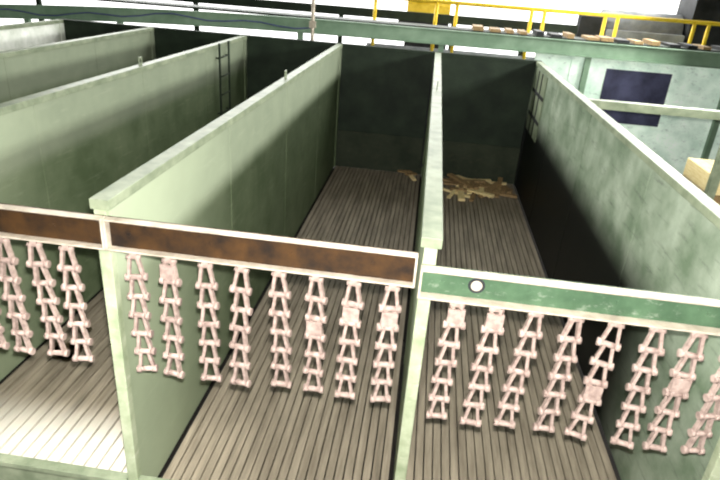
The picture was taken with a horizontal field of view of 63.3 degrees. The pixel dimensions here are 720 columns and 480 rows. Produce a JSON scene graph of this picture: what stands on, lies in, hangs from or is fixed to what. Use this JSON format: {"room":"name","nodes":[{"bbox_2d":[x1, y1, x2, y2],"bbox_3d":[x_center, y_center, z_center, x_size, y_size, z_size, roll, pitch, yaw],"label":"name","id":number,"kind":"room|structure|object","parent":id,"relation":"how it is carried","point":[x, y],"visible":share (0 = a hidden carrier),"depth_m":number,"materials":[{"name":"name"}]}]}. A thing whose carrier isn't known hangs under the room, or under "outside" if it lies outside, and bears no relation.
{"room":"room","nodes":[
{"label":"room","id":0,"kind":"room"},
{"bbox_2d":[62,19,541,183],"bbox_3d":[-1.336,-2.669,11.290,9.100,2.315,0.140,7,25,5],"label":"wall","id":1,"kind":"structure","parent":0,"point":[384,91],"depth_m":10.99,"materials":[{"name":"green paint"}]},
{"bbox_2d":[0,166,620,479],"bbox_3d":[-0.646,-1.024,10.959,18.000,0.302,17.000,7,25,5],"label":"floor","id":2,"kind":"structure","parent":0,"point":[57,408],"depth_m":5.30,"materials":[{"name":"wood"}]},
{"bbox_2d":[0,19,65,50],"bbox_3d":[-6.314,-1.484,7.869,0.110,2.310,8.360,7,25,5],"label":"wall","id":3,"kind":"structure","parent":2,"relation":"on","point":[28,34],"depth_m":10.33,"materials":[{"name":"paint"}]},
{"bbox_2d":[0,27,155,102],"bbox_3d":[-4.533,-1.277,7.716,0.110,2.310,8.360,7,25,5],"label":"wall","id":4,"kind":"structure","parent":2,"relation":"on","point":[26,71],"depth_m":8.56,"materials":[{"name":"green paint"}]},
{"bbox_2d":[0,35,246,380],"bbox_3d":[-2.748,-1.115,7.542,0.110,2.410,8.360,7,25,5],"label":"wall","id":5,"kind":"structure","parent":2,"relation":"on","point":[60,147],"depth_m":6.21,"materials":[{"name":"green paint"}]},
{"bbox_2d":[216,41,230,115],"bbox_3d":[-2.335,-2.190,10.057,0.072,2.330,0.490,7,25,5],"label":"access ladder","id":6,"kind":"object","parent":5,"relation":"attached to","point":[219,57],"visible":0.59,"depth_m":9.79,"materials":[{"name":"green metal"}]},
{"bbox_2d":[89,44,342,479],"bbox_3d":[-0.966,-0.908,7.389,0.110,2.410,8.360,7,25,5],"label":"wall","id":7,"kind":"structure","parent":2,"relation":"on","point":[260,166],"depth_m":4.82,"materials":[{"name":"green paint"}]},
{"bbox_2d":[0,203,105,249],"bbox_3d":[-2.269,-0.141,3.260,1.780,0.185,0.058,7,25,5],"label":"bar","id":8,"kind":"object","parent":7,"relation":"attached to","point":[19,222],"visible":0.84,"depth_m":3.23,"materials":[{"name":"metal"}]},
{"bbox_2d":[0,308,9,348],"bbox_3d":[-2.222,0.314,3.460,0.129,0.793,0.068,7,25,5],"label":"hanging chain","id":9,"kind":"object","parent":8,"relation":"hanging from","point":[3,344],"visible":1,"depth_m":3.60,"materials":[{"name":"metal"}]},
{"bbox_2d":[0,238,35,354],"bbox_3d":[-2.038,0.338,3.440,0.127,0.793,0.059,7,25,5],"label":"hanging chain","id":10,"kind":"object","parent":8,"relation":"hanging from","point":[12,260],"visible":1,"depth_m":3.43,"materials":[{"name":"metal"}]},
{"bbox_2d":[26,241,69,356],"bbox_3d":[-1.836,0.356,3.430,0.138,0.792,0.064,3,25,-3],"label":"hanging chain","id":11,"kind":"object","parent":8,"relation":"hanging from","point":[44,264],"visible":1,"depth_m":3.41,"materials":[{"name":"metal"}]},
{"bbox_2d":[57,245,94,361],"bbox_3d":[-1.657,0.383,3.405,0.126,0.792,0.051,3,25,-3],"label":"hanging chain","id":12,"kind":"object","parent":8,"relation":"hanging from","point":[75,269],"visible":0.99,"depth_m":3.39,"materials":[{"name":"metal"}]},
{"bbox_2d":[0,453,170,479],"bbox_3d":[-2.455,1.676,4.143,8.926,0.330,0.075,7,25,5],"label":"baseboard","id":13,"kind":"structure","parent":7,"relation":"attached to","point":[12,467],"depth_m":4.05,"materials":[{"name":"paint"}]},
{"bbox_2d":[102,216,418,287],"bbox_3d":[-0.544,0.060,3.112,1.695,0.185,0.058,7,25,5],"label":"bar","id":14,"kind":"object","parent":7,"relation":"attached to","point":[386,266],"visible":1,"depth_m":3.12,"materials":[{"name":"metal"}]},
{"bbox_2d":[124,253,158,371],"bbox_3d":[-1.261,0.432,3.366,0.136,0.795,0.058,3,25,-3],"label":"hanging chain","id":15,"kind":"object","parent":14,"relation":"hanging from","point":[145,315],"visible":1,"depth_m":3.35,"materials":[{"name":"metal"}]},
{"bbox_2d":[159,258,184,378],"bbox_3d":[-1.079,0.456,3.344,0.131,0.794,0.069,9,25,9],"label":"hanging chain","id":16,"kind":"object","parent":14,"relation":"hanging from","point":[168,273],"visible":1,"depth_m":3.32,"materials":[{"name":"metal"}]},
{"bbox_2d":[195,262,221,381],"bbox_3d":[-0.861,0.479,3.328,0.127,0.792,0.057,5,25,2],"label":"hanging chain","id":17,"kind":"object","parent":14,"relation":"hanging from","point":[213,285],"visible":0.99,"depth_m":3.31,"materials":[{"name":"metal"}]},
{"bbox_2d":[229,267,252,387],"bbox_3d":[-0.677,0.501,3.312,0.132,0.793,0.066,10,25,11],"label":"hanging chain","id":18,"kind":"object","parent":14,"relation":"hanging from","point":[247,291],"visible":0.99,"depth_m":3.30,"materials":[{"name":"metal"}]},
{"bbox_2d":[268,271,292,388],"bbox_3d":[-0.448,0.518,3.312,0.133,0.793,0.069,7,25,5],"label":"hanging chain","id":19,"kind":"object","parent":14,"relation":"hanging from","point":[286,294],"visible":0.99,"depth_m":3.29,"materials":[{"name":"metal"}]},
{"bbox_2d":[303,276,327,393],"bbox_3d":[-0.253,0.543,3.290,0.129,0.792,0.075,7,25,5],"label":"hanging chain","id":20,"kind":"object","parent":14,"relation":"hanging from","point":[314,330],"visible":1,"depth_m":3.25,"materials":[{"name":"metal"}]},
{"bbox_2d":[335,280,364,399],"bbox_3d":[-0.058,0.570,3.267,0.130,0.793,0.060,9,25,10],"label":"hanging chain","id":21,"kind":"object","parent":14,"relation":"hanging from","point":[350,316],"visible":0.99,"depth_m":3.24,"materials":[{"name":"metal"}]},
{"bbox_2d":[370,285,400,402],"bbox_3d":[0.143,0.591,3.254,0.123,0.792,0.062,2,25,-5],"label":"hanging chain","id":22,"kind":"object","parent":14,"relation":"hanging from","point":[388,321],"visible":1,"depth_m":3.23,"materials":[{"name":"metal"}]},
{"bbox_2d":[0,0,719,159],"bbox_3d":[-0.194,-3.514,12.852,18.000,2.870,2.740,7,25,5],"label":"steel beam","id":23,"kind":"structure","parent":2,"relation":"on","point":[340,26],"depth_m":11.32,"materials":[{"name":"green metal"}]},
{"bbox_2d":[472,24,719,49],"bbox_3d":[5.374,-3.746,11.010,6.456,0.078,0.560,7,25,5],"label":"lumber","id":24,"kind":"object","parent":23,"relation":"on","point":[537,32],"visible":1,"depth_m":10.94,"materials":[{"name":"beige wood"}]},
{"bbox_2d":[397,170,416,180],"bbox_3d":[0.973,-1.266,11.252,0.454,0.109,0.321,25,32,37],"label":"wood","id":25,"kind":"object","parent":2,"relation":"on","point":[409,173],"visible":1,"depth_m":11.24,"materials":[{"name":"brown wood"}]},
{"bbox_2d":[393,52,442,479],"bbox_3d":[0.798,-0.702,7.238,0.145,2.410,8.360,7,25,5],"label":"wall","id":26,"kind":"structure","parent":2,"relation":"on","point":[429,234],"depth_m":3.65,"materials":[{"name":"green metal"}]},
{"bbox_2d":[417,264,719,335],"bbox_3d":[1.190,0.317,2.981,1.780,0.170,0.072,7,25,5],"label":"bar","id":27,"kind":"object","parent":26,"relation":"attached to","point":[662,310],"visible":1,"depth_m":3.00,"materials":[{"name":"metal"}]},
{"bbox_2d":[426,303,465,419],"bbox_3d":[0.478,0.679,3.237,0.138,0.792,0.053,5,25,1],"label":"hanging chain","id":28,"kind":"object","parent":27,"relation":"hanging from","point":[455,317],"visible":0.99,"depth_m":3.21,"materials":[{"name":"metal"}]},
{"bbox_2d":[460,307,504,427],"bbox_3d":[0.674,0.706,3.211,0.144,0.793,0.066,7,25,5],"label":"hanging chain","id":29,"kind":"object","parent":27,"relation":"hanging from","point":[494,322],"visible":0.98,"depth_m":3.19,"materials":[{"name":"metal"}]},
{"bbox_2d":[493,312,543,428],"bbox_3d":[0.874,0.722,3.210,0.151,0.793,0.057,7,25,5],"label":"hanging chain","id":30,"kind":"object","parent":27,"relation":"hanging from","point":[523,332],"visible":1,"depth_m":3.19,"materials":[{"name":"metal"}]},
{"bbox_2d":[532,317,583,432],"bbox_3d":[1.088,0.747,3.195,0.135,0.794,0.063,5,25,1],"label":"hanging chain","id":31,"kind":"object","parent":27,"relation":"hanging from","point":[562,338],"visible":1,"depth_m":3.18,"materials":[{"name":"metal"}]},
{"bbox_2d":[563,322,624,441],"bbox_3d":[1.269,0.772,3.171,0.156,0.796,0.060,11,25,15],"label":"hanging chain","id":32,"kind":"object","parent":27,"relation":"hanging from","point":[591,394],"visible":0.99,"depth_m":3.16,"materials":[{"name":"metal"}]},
{"bbox_2d":[610,327,666,449],"bbox_3d":[1.501,0.803,3.140,0.128,0.792,0.065,9,25,11],"label":"hanging chain","id":33,"kind":"object","parent":27,"relation":"hanging from","point":[643,348],"visible":0.98,"depth_m":3.13,"materials":[{"name":"metal"}]},
{"bbox_2d":[642,332,707,452],"bbox_3d":[1.686,0.823,3.126,0.140,0.792,0.063,9,25,10],"label":"hanging chain","id":34,"kind":"object","parent":27,"relation":"hanging from","point":[679,386],"visible":0.98,"depth_m":3.10,"materials":[{"name":"metal"}]},
{"bbox_2d":[680,355,719,454],"bbox_3d":[1.900,0.843,3.121,0.130,0.794,0.054,3,25,-2],"label":"hanging chain","id":35,"kind":"object","parent":27,"relation":"hanging from","point":[710,397],"visible":1,"depth_m":3.18,"materials":[{"name":"metal"}]},
{"bbox_2d":[398,0,451,48],"bbox_3d":[1.463,-4.420,14.449,1.200,3.420,0.800,7,25,5],"label":"machine housing","id":36,"kind":"object","parent":2,"relation":"on","point":[423,7],"visible":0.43,"depth_m":13.59,"materials":[{"name":"paint"}]},
{"bbox_2d":[442,173,516,201],"bbox_3d":[2.123,-0.970,10.769,1.514,0.144,1.256,7,25,5],"label":"pile","id":37,"kind":"object","parent":2,"relation":"on","point":[482,187],"visible":0.98,"depth_m":10.72,"materials":[{"name":"brown wood"}]},
{"bbox_2d":[366,0,719,59],"bbox_3d":[4.667,-3.428,13.098,9.400,3.190,0.350,7,25,5],"label":"safety railing","id":38,"kind":"object","parent":2,"relation":"on","point":[709,24],"visible":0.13,"depth_m":12.50,"materials":[{"name":"yellow metal"}]},
{"bbox_2d":[514,61,719,479],"bbox_3d":[2.593,-0.448,7.104,0.110,2.310,8.360,7,25,5],"label":"wall","id":39,"kind":"structure","parent":2,"relation":"on","point":[600,206],"depth_m":5.09,"materials":[{"name":"green paint"}]},
{"bbox_2d":[575,0,719,46],"bbox_3d":[6.624,-4.006,13.922,3.400,3.830,1.200,7,25,5],"label":"machine","id":40,"kind":"object","parent":2,"relation":"on","point":[702,10],"visible":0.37,"depth_m":13.09,"materials":[{"name":"metal"}]},
{"bbox_2d":[588,98,719,199],"bbox_3d":[5.367,-0.340,7.433,5.340,2.390,0.120,7,25,5],"label":"tie beam","id":41,"kind":"structure","parent":2,"relation":"on","point":[713,181],"depth_m":7.09,"materials":[{"name":"metal"}]},
{"bbox_2d":[683,158,719,204],"bbox_3d":[5.007,-0.256,8.236,0.830,1.520,0.942,7,25,5],"label":"stack","id":42,"kind":"object","parent":2,"relation":"on","point":[697,171],"visible":0.1,"depth_m":8.06,"materials":[{"name":"beige wood"}]},
{"bbox_2d":[309,0,315,40],"bbox_3d":[-0.922,-3.831,11.243,0.160,4.680,0.120,7,25,5],"label":"riser pipe","id":43,"kind":"object","parent":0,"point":[312,24],"visible":0.31,"depth_m":11.06,"materials":[{"name":"metal"}]},
{"bbox_2d":[0,8,310,28],"bbox_3d":[-5.048,-4.412,11.591,8.405,0.400,0.028,7,25,5],"label":"electrical cable","id":44,"kind":"object","parent":43,"relation":"attached to","point":[0,8],"visible":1,"depth_m":11.43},
{"bbox_2d":[534,53,719,174],"bbox_3d":[6.419,-2.137,11.369,6.340,2.530,0.150,7,25,5],"label":"wall","id":45,"kind":"structure","parent":0,"point":[675,139],"depth_m":11.16,"materials":[{"name":"green paint"}]},
{"label":"outside","id":46,"kind":"structure","parent":0,"visible":0},
{"bbox_2d":[0,0,679,56],"bbox_3d":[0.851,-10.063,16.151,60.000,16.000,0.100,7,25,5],"label":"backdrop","id":47,"kind":"structure","parent":46,"point":[655,6],"depth_m":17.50,"materials":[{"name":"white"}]}
]}

